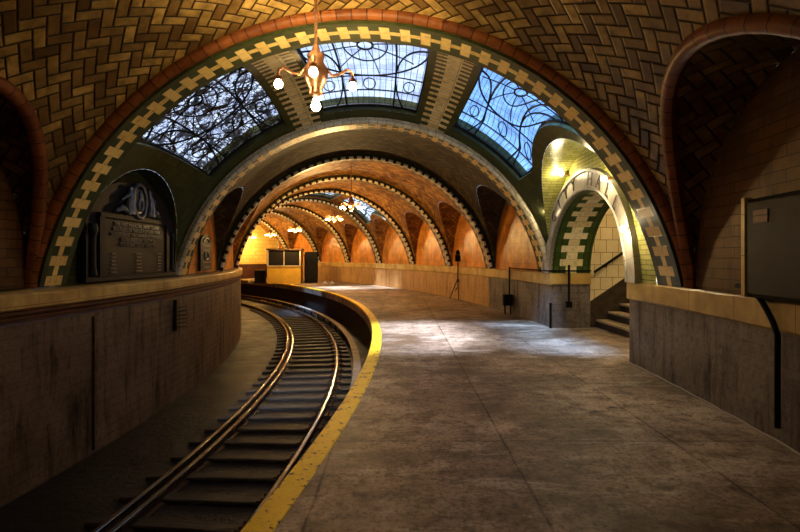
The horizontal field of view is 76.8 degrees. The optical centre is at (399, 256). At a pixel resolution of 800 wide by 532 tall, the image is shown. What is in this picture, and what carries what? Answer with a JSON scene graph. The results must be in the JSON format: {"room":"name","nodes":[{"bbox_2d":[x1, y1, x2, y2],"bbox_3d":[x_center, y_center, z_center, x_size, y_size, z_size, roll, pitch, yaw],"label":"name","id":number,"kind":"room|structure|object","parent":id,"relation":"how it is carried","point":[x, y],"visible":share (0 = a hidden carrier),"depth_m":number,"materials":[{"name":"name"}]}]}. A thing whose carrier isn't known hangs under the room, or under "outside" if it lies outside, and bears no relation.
{"room":"metro station","nodes":[
{"label":"metro station","id":0,"kind":"room"},
{"bbox_2d":[0,165,240,507],"bbox_3d":[-8.648,0.605,16.232,6.498,4.790,40.287,0,0,-13],"label":"wall","id":1,"kind":"structure","parent":0,"point":[143,366],"depth_m":7.49,"materials":[{"name":"brown concrete"}]},
{"bbox_2d":[0,267,241,312],"bbox_3d":[-8.496,0.542,16.265,6.308,0.255,40.353,0,0,-13],"label":"trim","id":2,"kind":"structure","parent":1,"relation":"attached to","point":[28,298],"depth_m":7.64,"materials":[{"name":"tile"}]},
{"bbox_2d":[0,274,241,327],"bbox_3d":[-8.445,0.770,16.277,6.163,0.220,40.331,0,0,-13],"label":"trim","id":3,"kind":"structure","parent":1,"relation":"attached to","point":[12,318],"depth_m":7.63,"materials":[{"name":"beige stone"}]},
{"bbox_2d":[78,182,175,282],"bbox_3d":[-4.707,-0.468,9.087,0.257,1.715,3.059,0,0,0],"label":"memorial plaque","id":4,"kind":"object","parent":1,"relation":"attached to","point":[128,232],"visible":1,"depth_m":8.67,"materials":[{"name":"brown metal"}]},
{"bbox_2d":[173,300,186,330],"bbox_3d":[-4.561,1.189,10.469,0.070,0.622,0.542,0,0,0],"label":"bracket","id":5,"kind":"object","parent":1,"relation":"attached to","point":[175,302],"visible":1,"depth_m":10.23,"materials":[{"name":"black metal"}]},
{"bbox_2d":[198,235,210,270],"bbox_3d":[-4.969,-0.100,12.914,0.093,0.920,0.981,0,0,-6],"label":"plaque","id":6,"kind":"object","parent":1,"relation":"attached to","point":[204,243],"visible":0.99,"depth_m":12.75,"materials":[{"name":"brown metal"}]},
{"bbox_2d":[260,220,287,248],"bbox_3d":[-11.833,-1.450,37.099,9.003,3.740,0.580,0,0,-44],"label":"trim","id":7,"kind":"structure","parent":1,"relation":"attached to","point":[282,242],"depth_m":39.20,"materials":[{"name":"tile"}]},
{"bbox_2d":[0,297,368,531],"bbox_3d":[-8.306,2.970,16.590,16.012,0.001,44.352,0,0,0],"label":"track bed","id":8,"kind":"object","parent":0,"point":[94,485],"depth_m":7.61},
{"bbox_2d":[84,512,246,531],"bbox_3d":[-2.328,2.928,5.500,2.240,0.115,0.238,0,0,7],"label":"tie","id":9,"kind":"object","parent":8,"relation":"on","point":[141,524],"visible":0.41,"depth_m":5.49,"materials":[{"name":"wood"}]},
{"bbox_2d":[92,303,289,531],"bbox_3d":[-6.840,2.875,18.153,5.569,0.150,39.297,0,0,-15],"label":"rail","id":10,"kind":"object","parent":8,"relation":"on","point":[145,495],"visible":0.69,"depth_m":7.11,"materials":[{"name":"metal"}]},
{"bbox_2d":[118,488,266,507],"bbox_3d":[-2.277,2.928,6.118,2.240,0.115,0.237,0,0,5],"label":"tie","id":11,"kind":"object","parent":8,"relation":"on","point":[171,498],"visible":0.43,"depth_m":6.08,"materials":[{"name":"wood"}]},
{"bbox_2d":[146,468,282,483],"bbox_3d":[-2.236,2.928,6.737,2.240,0.115,0.237,0,0,2],"label":"tie","id":12,"kind":"object","parent":8,"relation":"on","point":[208,477],"visible":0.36,"depth_m":6.67,"materials":[{"name":"wood"}]},
{"bbox_2d":[170,450,303,464],"bbox_3d":[-2.205,2.928,7.357,2.240,0.115,0.237,0,0,4],"label":"tie","id":13,"kind":"object","parent":8,"relation":"on","point":[212,457],"visible":0.44,"depth_m":7.30,"materials":[{"name":"wood"}]},
{"bbox_2d":[189,436,316,447],"bbox_3d":[-2.183,2.928,7.977,2.240,0.115,0.237,0,0,2],"label":"tie","id":14,"kind":"object","parent":8,"relation":"on","point":[282,443],"visible":0.51,"depth_m":7.91,"materials":[{"name":"wood"}]},
{"bbox_2d":[204,424,325,432],"bbox_3d":[-2.172,2.928,8.598,2.240,0.115,0.238,0,0,0],"label":"tie","id":15,"kind":"object","parent":8,"relation":"on","point":[210,429],"visible":0.6,"depth_m":8.51,"materials":[{"name":"wood"}]},
{"bbox_2d":[249,307,282,310],"bbox_3d":[-7.244,2.928,28.191,2.240,0.115,0.237,0,0,-29],"label":"tie","id":16,"kind":"object","parent":8,"relation":"on","point":[281,307],"visible":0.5,"depth_m":28.09,"materials":[{"name":"wood"}]},
{"bbox_2d":[252,308,286,311],"bbox_3d":[-6.942,2.928,27.649,2.240,0.115,0.237,0,0,-29],"label":"tie","id":17,"kind":"object","parent":8,"relation":"on","point":[284,308],"visible":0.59,"depth_m":27.58,"materials":[{"name":"wood"}]},
{"bbox_2d":[254,309,289,312],"bbox_3d":[-6.648,2.928,27.103,2.240,0.115,0.237,0,0,-29],"label":"tie","id":18,"kind":"object","parent":8,"relation":"on","point":[287,309],"visible":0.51,"depth_m":27.03,"materials":[{"name":"wood"}]},
{"bbox_2d":[257,310,292,313],"bbox_3d":[-6.363,2.928,26.552,2.240,0.115,0.237,0,0,-27],"label":"tie","id":19,"kind":"object","parent":8,"relation":"on","point":[290,311],"visible":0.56,"depth_m":26.51,"materials":[{"name":"wood"}]},
{"bbox_2d":[217,412,333,421],"bbox_3d":[-2.171,2.928,9.218,2.240,0.115,0.237,0,0,-2],"label":"tie","id":20,"kind":"object","parent":8,"relation":"on","point":[327,416],"visible":0.66,"depth_m":9.14,"materials":[{"name":"wood"}]},
{"bbox_2d":[259,312,303,315],"bbox_3d":[-6.087,2.928,25.996,2.240,0.115,0.238,0,0,-26],"label":"tie","id":21,"kind":"object","parent":8,"relation":"on","point":[291,312],"visible":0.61,"depth_m":25.90,"materials":[{"name":"wood"}]},
{"bbox_2d":[261,313,306,316],"bbox_3d":[-5.820,2.928,25.436,2.240,0.115,0.237,0,0,-24],"label":"tie","id":22,"kind":"object","parent":8,"relation":"on","point":[296,313],"visible":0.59,"depth_m":25.38,"materials":[{"name":"wood"}]},
{"bbox_2d":[228,402,340,410],"bbox_3d":[-2.179,2.928,9.838,2.240,0.115,0.238,0,0,-2],"label":"tie","id":23,"kind":"object","parent":8,"relation":"on","point":[333,406],"visible":0.66,"depth_m":9.76,"materials":[{"name":"wood"}]},
{"bbox_2d":[263,314,309,317],"bbox_3d":[-5.562,2.928,24.872,2.240,0.115,0.237,0,0,-25],"label":"tie","id":24,"kind":"object","parent":8,"relation":"on","point":[299,314],"visible":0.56,"depth_m":24.86,"materials":[{"name":"wood"}]},
{"bbox_2d":[265,315,312,319],"bbox_3d":[-5.313,2.928,24.303,2.240,0.115,0.238,0,0,-24],"label":"tie","id":25,"kind":"object","parent":8,"relation":"on","point":[302,316],"visible":0.66,"depth_m":24.18,"materials":[{"name":"wood"}]},
{"bbox_2d":[267,317,315,320],"bbox_3d":[-5.073,2.928,23.731,2.240,0.115,0.237,0,0,-22],"label":"tie","id":26,"kind":"object","parent":8,"relation":"on","point":[273,319],"visible":0.56,"depth_m":23.73,"materials":[{"name":"wood"}]},
{"bbox_2d":[238,394,345,401],"bbox_3d":[-2.197,2.928,10.459,2.240,0.115,0.238,0,0,-2],"label":"tie","id":27,"kind":"object","parent":8,"relation":"on","point":[335,397],"visible":0.72,"depth_m":10.38,"materials":[{"name":"wood"}]},
{"bbox_2d":[108,302,294,531],"bbox_3d":[-6.705,2.890,18.189,5.590,0.150,39.452,0,0,-15],"label":"guard rail","id":28,"kind":"object","parent":27,"relation":"on","point":[153,504],"visible":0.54,"depth_m":7.00,"materials":[{"name":"metal"}]},
{"bbox_2d":[240,297,339,530],"bbox_3d":[-5.494,2.875,18.514,5.783,0.150,40.842,0,0,-15],"label":"rail","id":29,"kind":"object","parent":27,"relation":"on","point":[313,433],"visible":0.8,"depth_m":8.84,"materials":[{"name":"metal"}]},
{"bbox_2d":[269,319,318,322],"bbox_3d":[-4.842,2.928,23.155,2.240,0.115,0.237,0,0,-21],"label":"tie","id":30,"kind":"object","parent":8,"relation":"on","point":[302,319],"visible":0.63,"depth_m":23.03,"materials":[{"name":"wood"}]},
{"bbox_2d":[271,320,321,323],"bbox_3d":[-4.620,2.928,22.576,2.240,0.115,0.238,0,0,-21],"label":"tie","id":31,"kind":"object","parent":8,"relation":"on","point":[309,321],"visible":0.62,"depth_m":22.57,"materials":[{"name":"wood"}]},
{"bbox_2d":[245,386,349,393],"bbox_3d":[-2.226,2.928,11.078,2.240,0.115,0.237,0,0,-5],"label":"tie","id":32,"kind":"object","parent":8,"relation":"on","point":[326,389],"visible":0.72,"depth_m":11.02,"materials":[{"name":"wood"}]},
{"bbox_2d":[272,322,324,325],"bbox_3d":[-4.408,2.928,21.992,2.240,0.115,0.238,0,0,-19],"label":"tie","id":33,"kind":"object","parent":8,"relation":"on","point":[312,322],"visible":0.67,"depth_m":21.97,"materials":[{"name":"wood"}]},
{"bbox_2d":[273,323,327,327],"bbox_3d":[-4.205,2.928,21.406,2.240,0.115,0.238,0,0,-18],"label":"tie","id":34,"kind":"object","parent":8,"relation":"on","point":[315,324],"visible":0.83,"depth_m":21.33,"materials":[{"name":"wood"}]},
{"bbox_2d":[241,294,360,388],"bbox_3d":[-5.035,2.835,18.637,5.893,0.270,41.388,0,0,-15],"label":"board","id":35,"kind":"object","parent":8,"relation":"on","point":[356,358],"visible":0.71,"depth_m":17.71,"materials":[{"name":"wood"}]},
{"bbox_2d":[252,379,350,385],"bbox_3d":[-2.264,2.928,11.698,2.240,0.115,0.238,0,0,-2],"label":"tie","id":36,"kind":"object","parent":8,"relation":"on","point":[339,382],"visible":0.76,"depth_m":11.62,"materials":[{"name":"wood"}]},
{"bbox_2d":[275,326,329,329],"bbox_3d":[-4.012,2.928,20.817,2.240,0.115,0.237,0,0,-18],"label":"tie","id":37,"kind":"object","parent":8,"relation":"on","point":[280,328],"visible":0.74,"depth_m":20.73,"materials":[{"name":"wood"}]},
{"bbox_2d":[257,373,350,380],"bbox_3d":[-2.312,2.928,12.316,2.240,0.115,0.238,0,0,-6],"label":"tie","id":38,"kind":"object","parent":8,"relation":"on","point":[330,376],"visible":0.77,"depth_m":12.27,"materials":[{"name":"wood"}]},
{"bbox_2d":[276,327,332,331],"bbox_3d":[-3.828,2.928,20.224,2.240,0.115,0.237,0,0,-16],"label":"tie","id":39,"kind":"object","parent":8,"relation":"on","point":[320,328],"visible":0.77,"depth_m":20.16,"materials":[{"name":"wood"}]},
{"bbox_2d":[276,329,334,333],"bbox_3d":[-3.653,2.928,19.629,2.240,0.115,0.237,0,0,-14],"label":"tie","id":40,"kind":"object","parent":8,"relation":"on","point":[322,330],"visible":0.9,"depth_m":19.60,"materials":[{"name":"wood"}]},
{"bbox_2d":[262,367,350,373],"bbox_3d":[-2.370,2.928,12.934,2.240,0.115,0.237,0,0,-5],"label":"tie","id":41,"kind":"object","parent":8,"relation":"on","point":[331,370],"visible":0.8,"depth_m":12.89,"materials":[{"name":"wood"}]},
{"bbox_2d":[277,332,337,336],"bbox_3d":[-3.488,2.928,19.031,2.240,0.115,0.237,0,0,-13],"label":"tie","id":42,"kind":"object","parent":8,"relation":"on","point":[323,333],"visible":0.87,"depth_m":18.94,"materials":[{"name":"wood"}]},
{"bbox_2d":[266,362,350,368],"bbox_3d":[-2.438,2.928,13.551,2.240,0.115,0.237,0,0,-6],"label":"tie","id":43,"kind":"object","parent":8,"relation":"on","point":[333,364],"visible":0.83,"depth_m":13.50,"materials":[{"name":"wood"}]},
{"bbox_2d":[277,334,339,339],"bbox_3d":[-3.332,2.928,18.430,2.240,0.115,0.238,0,0,-14],"label":"tie","id":44,"kind":"object","parent":8,"relation":"on","point":[326,335],"visible":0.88,"depth_m":18.40,"materials":[{"name":"wood"}]},
{"bbox_2d":[269,358,349,363],"bbox_3d":[-2.515,2.928,14.166,2.240,0.115,0.237,0,0,-6],"label":"tie","id":45,"kind":"object","parent":8,"relation":"on","point":[333,359],"visible":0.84,"depth_m":14.11,"materials":[{"name":"wood"}]},
{"bbox_2d":[277,337,341,341],"bbox_3d":[-3.187,2.928,17.827,2.240,0.115,0.237,0,0,-13],"label":"tie","id":46,"kind":"object","parent":8,"relation":"on","point":[327,338],"visible":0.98,"depth_m":17.74,"materials":[{"name":"wood"}]},
{"bbox_2d":[271,353,349,359],"bbox_3d":[-2.603,2.928,14.781,2.240,0.115,0.237,0,0,-8],"label":"tie","id":47,"kind":"object","parent":8,"relation":"on","point":[333,355],"visible":0.87,"depth_m":14.72,"materials":[{"name":"wood"}]},
{"bbox_2d":[277,339,343,344],"bbox_3d":[-3.050,2.928,17.221,2.240,0.115,0.237,0,0,-13],"label":"tie","id":48,"kind":"object","parent":8,"relation":"on","point":[327,341],"visible":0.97,"depth_m":17.16,"materials":[{"name":"wood"}]},
{"bbox_2d":[273,349,348,355],"bbox_3d":[-2.700,2.928,15.394,2.240,0.115,0.237,0,0,-11],"label":"tie","id":49,"kind":"object","parent":8,"relation":"on","point":[332,351],"visible":0.85,"depth_m":15.34,"materials":[{"name":"wood"}]},
{"bbox_2d":[275,346,346,351],"bbox_3d":[-2.807,2.928,16.005,2.240,0.115,0.237,0,0,-9],"label":"tie","id":50,"kind":"object","parent":8,"relation":"on","point":[331,347],"visible":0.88,"depth_m":15.94,"materials":[{"name":"wood"}]},
{"bbox_2d":[276,342,345,348],"bbox_3d":[-2.924,2.928,16.614,2.240,0.115,0.237,0,0,-12],"label":"tie","id":51,"kind":"object","parent":8,"relation":"on","point":[337,343],"visible":0.86,"depth_m":16.54,"materials":[{"name":"wood"}]},
{"bbox_2d":[175,208,277,278],"bbox_3d":[-12.968,-0.250,38.231,0.001,6.700,9.200,0,0,44],"label":"wall","id":52,"kind":"structure","parent":0,"point":[254,255],"depth_m":39.92,"materials":[{"name":"gold tile"}]},
{"bbox_2d":[0,0,799,288],"bbox_3d":[-4.419,-1.681,17.267,14.713,4.194,49.506,0,0,-13],"label":"ceiling","id":53,"kind":"structure","parent":0,"point":[675,77],"depth_m":6.19,"materials":[{"name":"orange tile"}]},
{"bbox_2d":[139,67,284,175],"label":"window","id":54,"kind":"structure","parent":53,"relation":"attached to","point":[234,133],"depth_m":9.71,"materials":[{"name":"clear glass"}]},
{"bbox_2d":[265,214,275,236],"bbox_3d":[-9.400,-2.345,36.600,0.776,1.850,0.776,0,0,22],"label":"chandelier","id":55,"kind":"object","parent":53,"relation":"hanging from","point":[270,233],"visible":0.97,"depth_m":36.58,"materials":[{"name":"orange metal"}]},
{"bbox_2d":[288,224,301,231],"bbox_3d":[-6.450,-2.395,31.000,0.776,1.850,0.776,0,0,22],"label":"chandelier","id":56,"kind":"object","parent":53,"relation":"hanging from","point":[294,228],"visible":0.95,"depth_m":30.92,"materials":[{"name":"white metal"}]},
{"bbox_2d":[274,0,356,110],"bbox_3d":[-0.850,-2.458,5.100,0.610,1.985,0.610,0,0,39],"label":"chandelier","id":57,"kind":"object","parent":53,"relation":"hanging from","point":[315,71],"visible":1,"depth_m":5.05,"materials":[{"name":"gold metal"}]},
{"bbox_2d":[307,193,338,198],"bbox_3d":[-4.138,-3.289,25.676,2.415,0.322,3.266,0,0,-24],"label":"window","id":58,"kind":"structure","parent":53,"relation":"attached to","point":[322,194],"depth_m":27.09,"materials":[{"name":"clear glass"}]},
{"bbox_2d":[325,211,342,221],"bbox_3d":[-3.080,-2.525,23.600,0.776,1.850,0.776,0,0,22],"label":"chandelier","id":59,"kind":"object","parent":53,"relation":"hanging from","point":[333,216],"visible":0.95,"depth_m":23.54,"materials":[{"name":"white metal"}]},
{"bbox_2d":[340,163,362,210],"bbox_3d":[-1.720,-2.515,17.800,0.776,1.850,0.776,0,0,22],"label":"chandelier","id":60,"kind":"object","parent":53,"relation":"hanging from","point":[351,204],"visible":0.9,"depth_m":17.76,"materials":[{"name":"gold metal"}]},
{"bbox_2d":[340,198,384,222],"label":"window","id":61,"kind":"structure","parent":53,"relation":"attached to","point":[368,207],"depth_m":27.39,"materials":[{"name":"clear glass"}]},
{"bbox_2d":[297,42,428,111],"bbox_3d":[-0.607,-3.477,9.403,2.350,0.545,4.071,0,0,0],"label":"window","id":62,"kind":"structure","parent":53,"relation":"attached to","point":[426,53],"depth_m":10.11,"materials":[{"name":"clear glass"}]},
{"bbox_2d":[454,67,568,177],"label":"window","id":63,"kind":"structure","parent":53,"relation":"attached to","point":[505,125],"depth_m":10.40,"materials":[{"name":"blue glass"}]},
{"bbox_2d":[241,278,799,531],"bbox_3d":[-2.480,2.390,17.893,11.998,1.380,50.104,0,0,-13],"label":"floor","id":64,"kind":"structure","parent":0,"point":[469,417],"depth_m":4.59,"materials":[{"name":"concrete"}]},
{"bbox_2d":[254,270,266,283],"bbox_3d":[-8.850,1.270,32.000,0.660,0.860,0.660,0,0,-4],"label":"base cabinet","id":65,"kind":"object","parent":64,"relation":"on","point":[259,275],"visible":1,"depth_m":31.68,"materials":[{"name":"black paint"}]},
{"bbox_2d":[266,248,303,283],"bbox_3d":[-7.350,0.600,32.400,2.200,2.200,1.640,0,0,-6],"label":"booth","id":66,"kind":"object","parent":64,"relation":"on","point":[284,266],"visible":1,"depth_m":31.66,"materials":[{"name":"yellow wood"}]},
{"bbox_2d":[267,265,302,265],"bbox_3d":[-7.349,0.590,32.390,2.100,0.060,1.560,0,0,-6],"label":"countertop","id":67,"kind":"structure","parent":66,"relation":"on","point":[267,265],"depth_m":31.62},
{"bbox_2d":[240,280,381,531],"bbox_3d":[-4.669,1.722,17.455,6.686,0.055,44.155,0,0,-13],"label":"yellow edge line","id":68,"kind":"object","parent":64,"relation":"on","point":[268,517],"visible":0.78,"depth_m":4.43,"materials":[{"name":"paint"}]},
{"bbox_2d":[304,252,317,282],"bbox_3d":[-5.747,0.700,32.675,0.840,2.000,0.650,0,0,-8],"label":"locker","id":69,"kind":"object","parent":64,"relation":"on","point":[310,258],"visible":0.98,"depth_m":32.38,"materials":[{"name":"black metal"}]},
{"bbox_2d":[449,250,460,299],"bbox_3d":[2.284,0.714,19.814,0.653,1.947,0.581,0,0,0],"label":"lamp","id":70,"kind":"object","parent":64,"relation":"on","point":[457,256],"visible":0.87,"depth_m":19.84,"materials":[{"name":"black metal"}]},
{"bbox_2d":[502,269,512,313],"bbox_3d":[3.170,1.000,14.865,0.270,1.400,0.180,0,0,0],"label":"switch box","id":71,"kind":"object","parent":64,"relation":"on","point":[507,299],"visible":1,"depth_m":14.79,"materials":[{"name":"black metal"}]},
{"bbox_2d":[549,303,551,327],"bbox_3d":[3.566,1.400,11.972,0.055,0.600,0.055,0,0,22],"label":"guard","id":72,"kind":"object","parent":64,"relation":"on","point":[550,304],"visible":1,"depth_m":11.95,"materials":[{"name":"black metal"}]},
{"bbox_2d":[596,303,628,337],"bbox_3d":[6.737,0.465,10.185,4.065,2.470,4.380,0,0,0],"label":"staircase","id":73,"kind":"structure","parent":64,"relation":"on","point":[618,321],"depth_m":11.55,"materials":[{"name":"concrete"}]},
{"bbox_2d":[628,362,799,455],"bbox_3d":[3.417,1.688,4.840,0.142,0.019,6.466,0,0,5],"label":"baseboard","id":74,"kind":"structure","parent":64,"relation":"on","point":[688,392],"depth_m":5.41,"materials":[{"name":"grey concrete"}]},
{"bbox_2d":[278,48,799,452],"bbox_3d":[1.190,-0.600,18.431,12.001,4.600,49.916,0,0,-13],"label":"wall","id":75,"kind":"structure","parent":0,"point":[727,364],"depth_m":6.14,"materials":[{"name":"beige tile"}]},
{"bbox_2d":[270,211,320,261],"bbox_3d":[-9.263,-1.450,34.158,9.006,3.740,0.584,0,0,-39],"label":"trim","id":76,"kind":"structure","parent":75,"relation":"attached to","point":[306,234],"depth_m":35.92,"materials":[{"name":"tile"}]},
{"bbox_2d":[277,204,349,262],"bbox_3d":[-6.992,-1.450,30.993,9.007,3.740,0.590,0,0,-34],"label":"trim","id":77,"kind":"structure","parent":75,"relation":"attached to","point":[332,229],"depth_m":32.48,"materials":[{"name":"tile"}]},
{"bbox_2d":[280,198,381,263],"bbox_3d":[-4.961,-1.450,27.477,9.014,3.740,0.598,0,0,-28],"label":"trim","id":78,"kind":"structure","parent":75,"relation":"attached to","point":[353,217],"depth_m":28.63,"materials":[{"name":"tile"}]},
{"bbox_2d":[253,188,414,264],"bbox_3d":[-3.300,-1.450,23.796,9.016,3.739,0.596,0,0,-23],"label":"trim","id":79,"kind":"structure","parent":75,"relation":"attached to","point":[389,218],"depth_m":24.40,"materials":[{"name":"tile"}]},
{"bbox_2d":[234,175,451,267],"bbox_3d":[-1.983,-1.450,19.856,9.043,3.740,0.608,0,0,-19],"label":"trim","id":80,"kind":"structure","parent":75,"relation":"attached to","point":[442,244],"depth_m":19.83,"materials":[{"name":"tile"}]},
{"bbox_2d":[218,153,494,270],"bbox_3d":[-1.074,-1.450,15.802,9.098,3.740,0.616,0,0,-16],"label":"trim","id":81,"kind":"structure","parent":75,"relation":"attached to","point":[486,252],"depth_m":15.63,"materials":[{"name":"tile"}]},
{"bbox_2d":[32,8,685,287],"bbox_3d":[-0.555,-1.455,6.792,9.036,3.730,0.792,0,0,0],"label":"trim","id":82,"kind":"structure","parent":75,"relation":"attached to","point":[67,213],"depth_m":6.67,"materials":[{"name":"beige tile"}]},
{"bbox_2d":[176,117,546,275],"bbox_3d":[-0.592,-1.452,11.786,9.094,3.737,0.694,0,0,-10],"label":"trim","id":83,"kind":"structure","parent":75,"relation":"attached to","point":[192,237],"depth_m":11.56,"materials":[{"name":"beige tile"}]},
{"bbox_2d":[303,262,590,284],"bbox_3d":[-1.799,0.540,27.096,3.086,0.280,32.676,0,0,-25],"label":"trim","id":84,"kind":"structure","parent":75,"relation":"attached to","point":[528,276],"depth_m":16.40,"materials":[{"name":"tile"}]},
{"bbox_2d":[509,267,590,271],"bbox_3d":[3.461,0.340,13.276,0.969,0.031,3.221,0,0,-24],"label":"conduit pipe","id":85,"kind":"object","parent":84,"relation":"on","point":[509,267],"visible":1,"depth_m":12.00,"materials":[{"name":"black metal"}]},
{"bbox_2d":[566,265,571,307],"bbox_3d":[3.986,0.700,11.911,0.120,1.000,0.100,0,0,0],"label":"conduit","id":86,"kind":"object","parent":85,"relation":"attached to","point":[568,303],"visible":1,"depth_m":11.88,"materials":[{"name":"black metal"}]},
{"bbox_2d":[559,171,569,175],"bbox_3d":[3.550,-1.789,10.922,0.218,0.100,0.095,0,0,-8],"label":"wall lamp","id":87,"kind":"object","parent":75,"relation":"attached to","point":[561,173],"visible":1,"depth_m":10.90,"materials":[{"name":"white glass"}]},
{"bbox_2d":[542,168,640,282],"bbox_3d":[3.622,-0.660,10.063,0.171,2.140,4.706,0,0,-1],"label":"arch","id":88,"kind":"object","parent":75,"relation":"attached to","point":[586,179],"visible":0.98,"depth_m":8.90,"materials":[{"name":"beige tile"}]},
{"bbox_2d":[552,190,656,281],"bbox_3d":[4.125,-0.450,10.086,1.051,1.720,3.957,0,0,0],"label":"trim","id":89,"kind":"structure","parent":75,"relation":"attached to","point":[579,225],"depth_m":11.69,"materials":[{"name":"tile"}]},
{"bbox_2d":[601,176,613,181],"bbox_3d":[3.590,-1.348,8.753,0.218,0.100,0.096,0,0,-4],"label":"bulb","id":90,"kind":"object","parent":75,"relation":"attached to","point":[603,178],"visible":0.92,"depth_m":8.72,"materials":[{"name":"white glass"}]},
{"bbox_2d":[594,252,622,272],"bbox_3d":[6.495,-0.875,12.159,3.835,2.542,0.210,0,0,-4],"label":"handrail","id":91,"kind":"object","parent":75,"relation":"attached to","point":[621,253],"visible":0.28,"depth_m":11.96,"materials":[{"name":"black metal"}]},
{"bbox_2d":[590,278,628,326],"bbox_3d":[6.574,0.070,12.257,4.030,3.260,0.038,0,0,-4],"label":"trim","id":92,"kind":"structure","parent":75,"relation":"attached to","point":[610,299],"depth_m":12.13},
{"bbox_2d":[620,226,628,231],"bbox_3d":[3.580,-0.436,7.965,0.220,0.100,0.099,0,0,0],"label":"bulb","id":93,"kind":"object","parent":75,"relation":"attached to","point":[622,228],"visible":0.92,"depth_m":7.94,"materials":[{"name":"white glass"}]},
{"bbox_2d":[627,282,799,335],"bbox_3d":[2.529,0.540,0.492,0.735,0.280,15.439,0,0,11],"label":"trim","id":94,"kind":"structure","parent":75,"relation":"attached to","point":[733,307],"depth_m":5.53,"materials":[{"name":"stone"}]},
{"bbox_2d":[735,283,780,428],"bbox_3d":[3.414,0.905,4.831,0.053,1.262,0.658,0,0,5],"label":"conduit","id":95,"kind":"object","parent":75,"relation":"attached to","point":[777,336],"visible":0.79,"depth_m":4.51,"materials":[{"name":"metal"}]},
{"bbox_2d":[741,190,799,303],"bbox_3d":[3.437,-0.090,4.433,0.298,0.960,1.030,0,0,6],"label":"board","id":96,"kind":"object","parent":75,"relation":"attached to","point":[770,225],"visible":1,"depth_m":4.49,"materials":[{"name":"black paint"}]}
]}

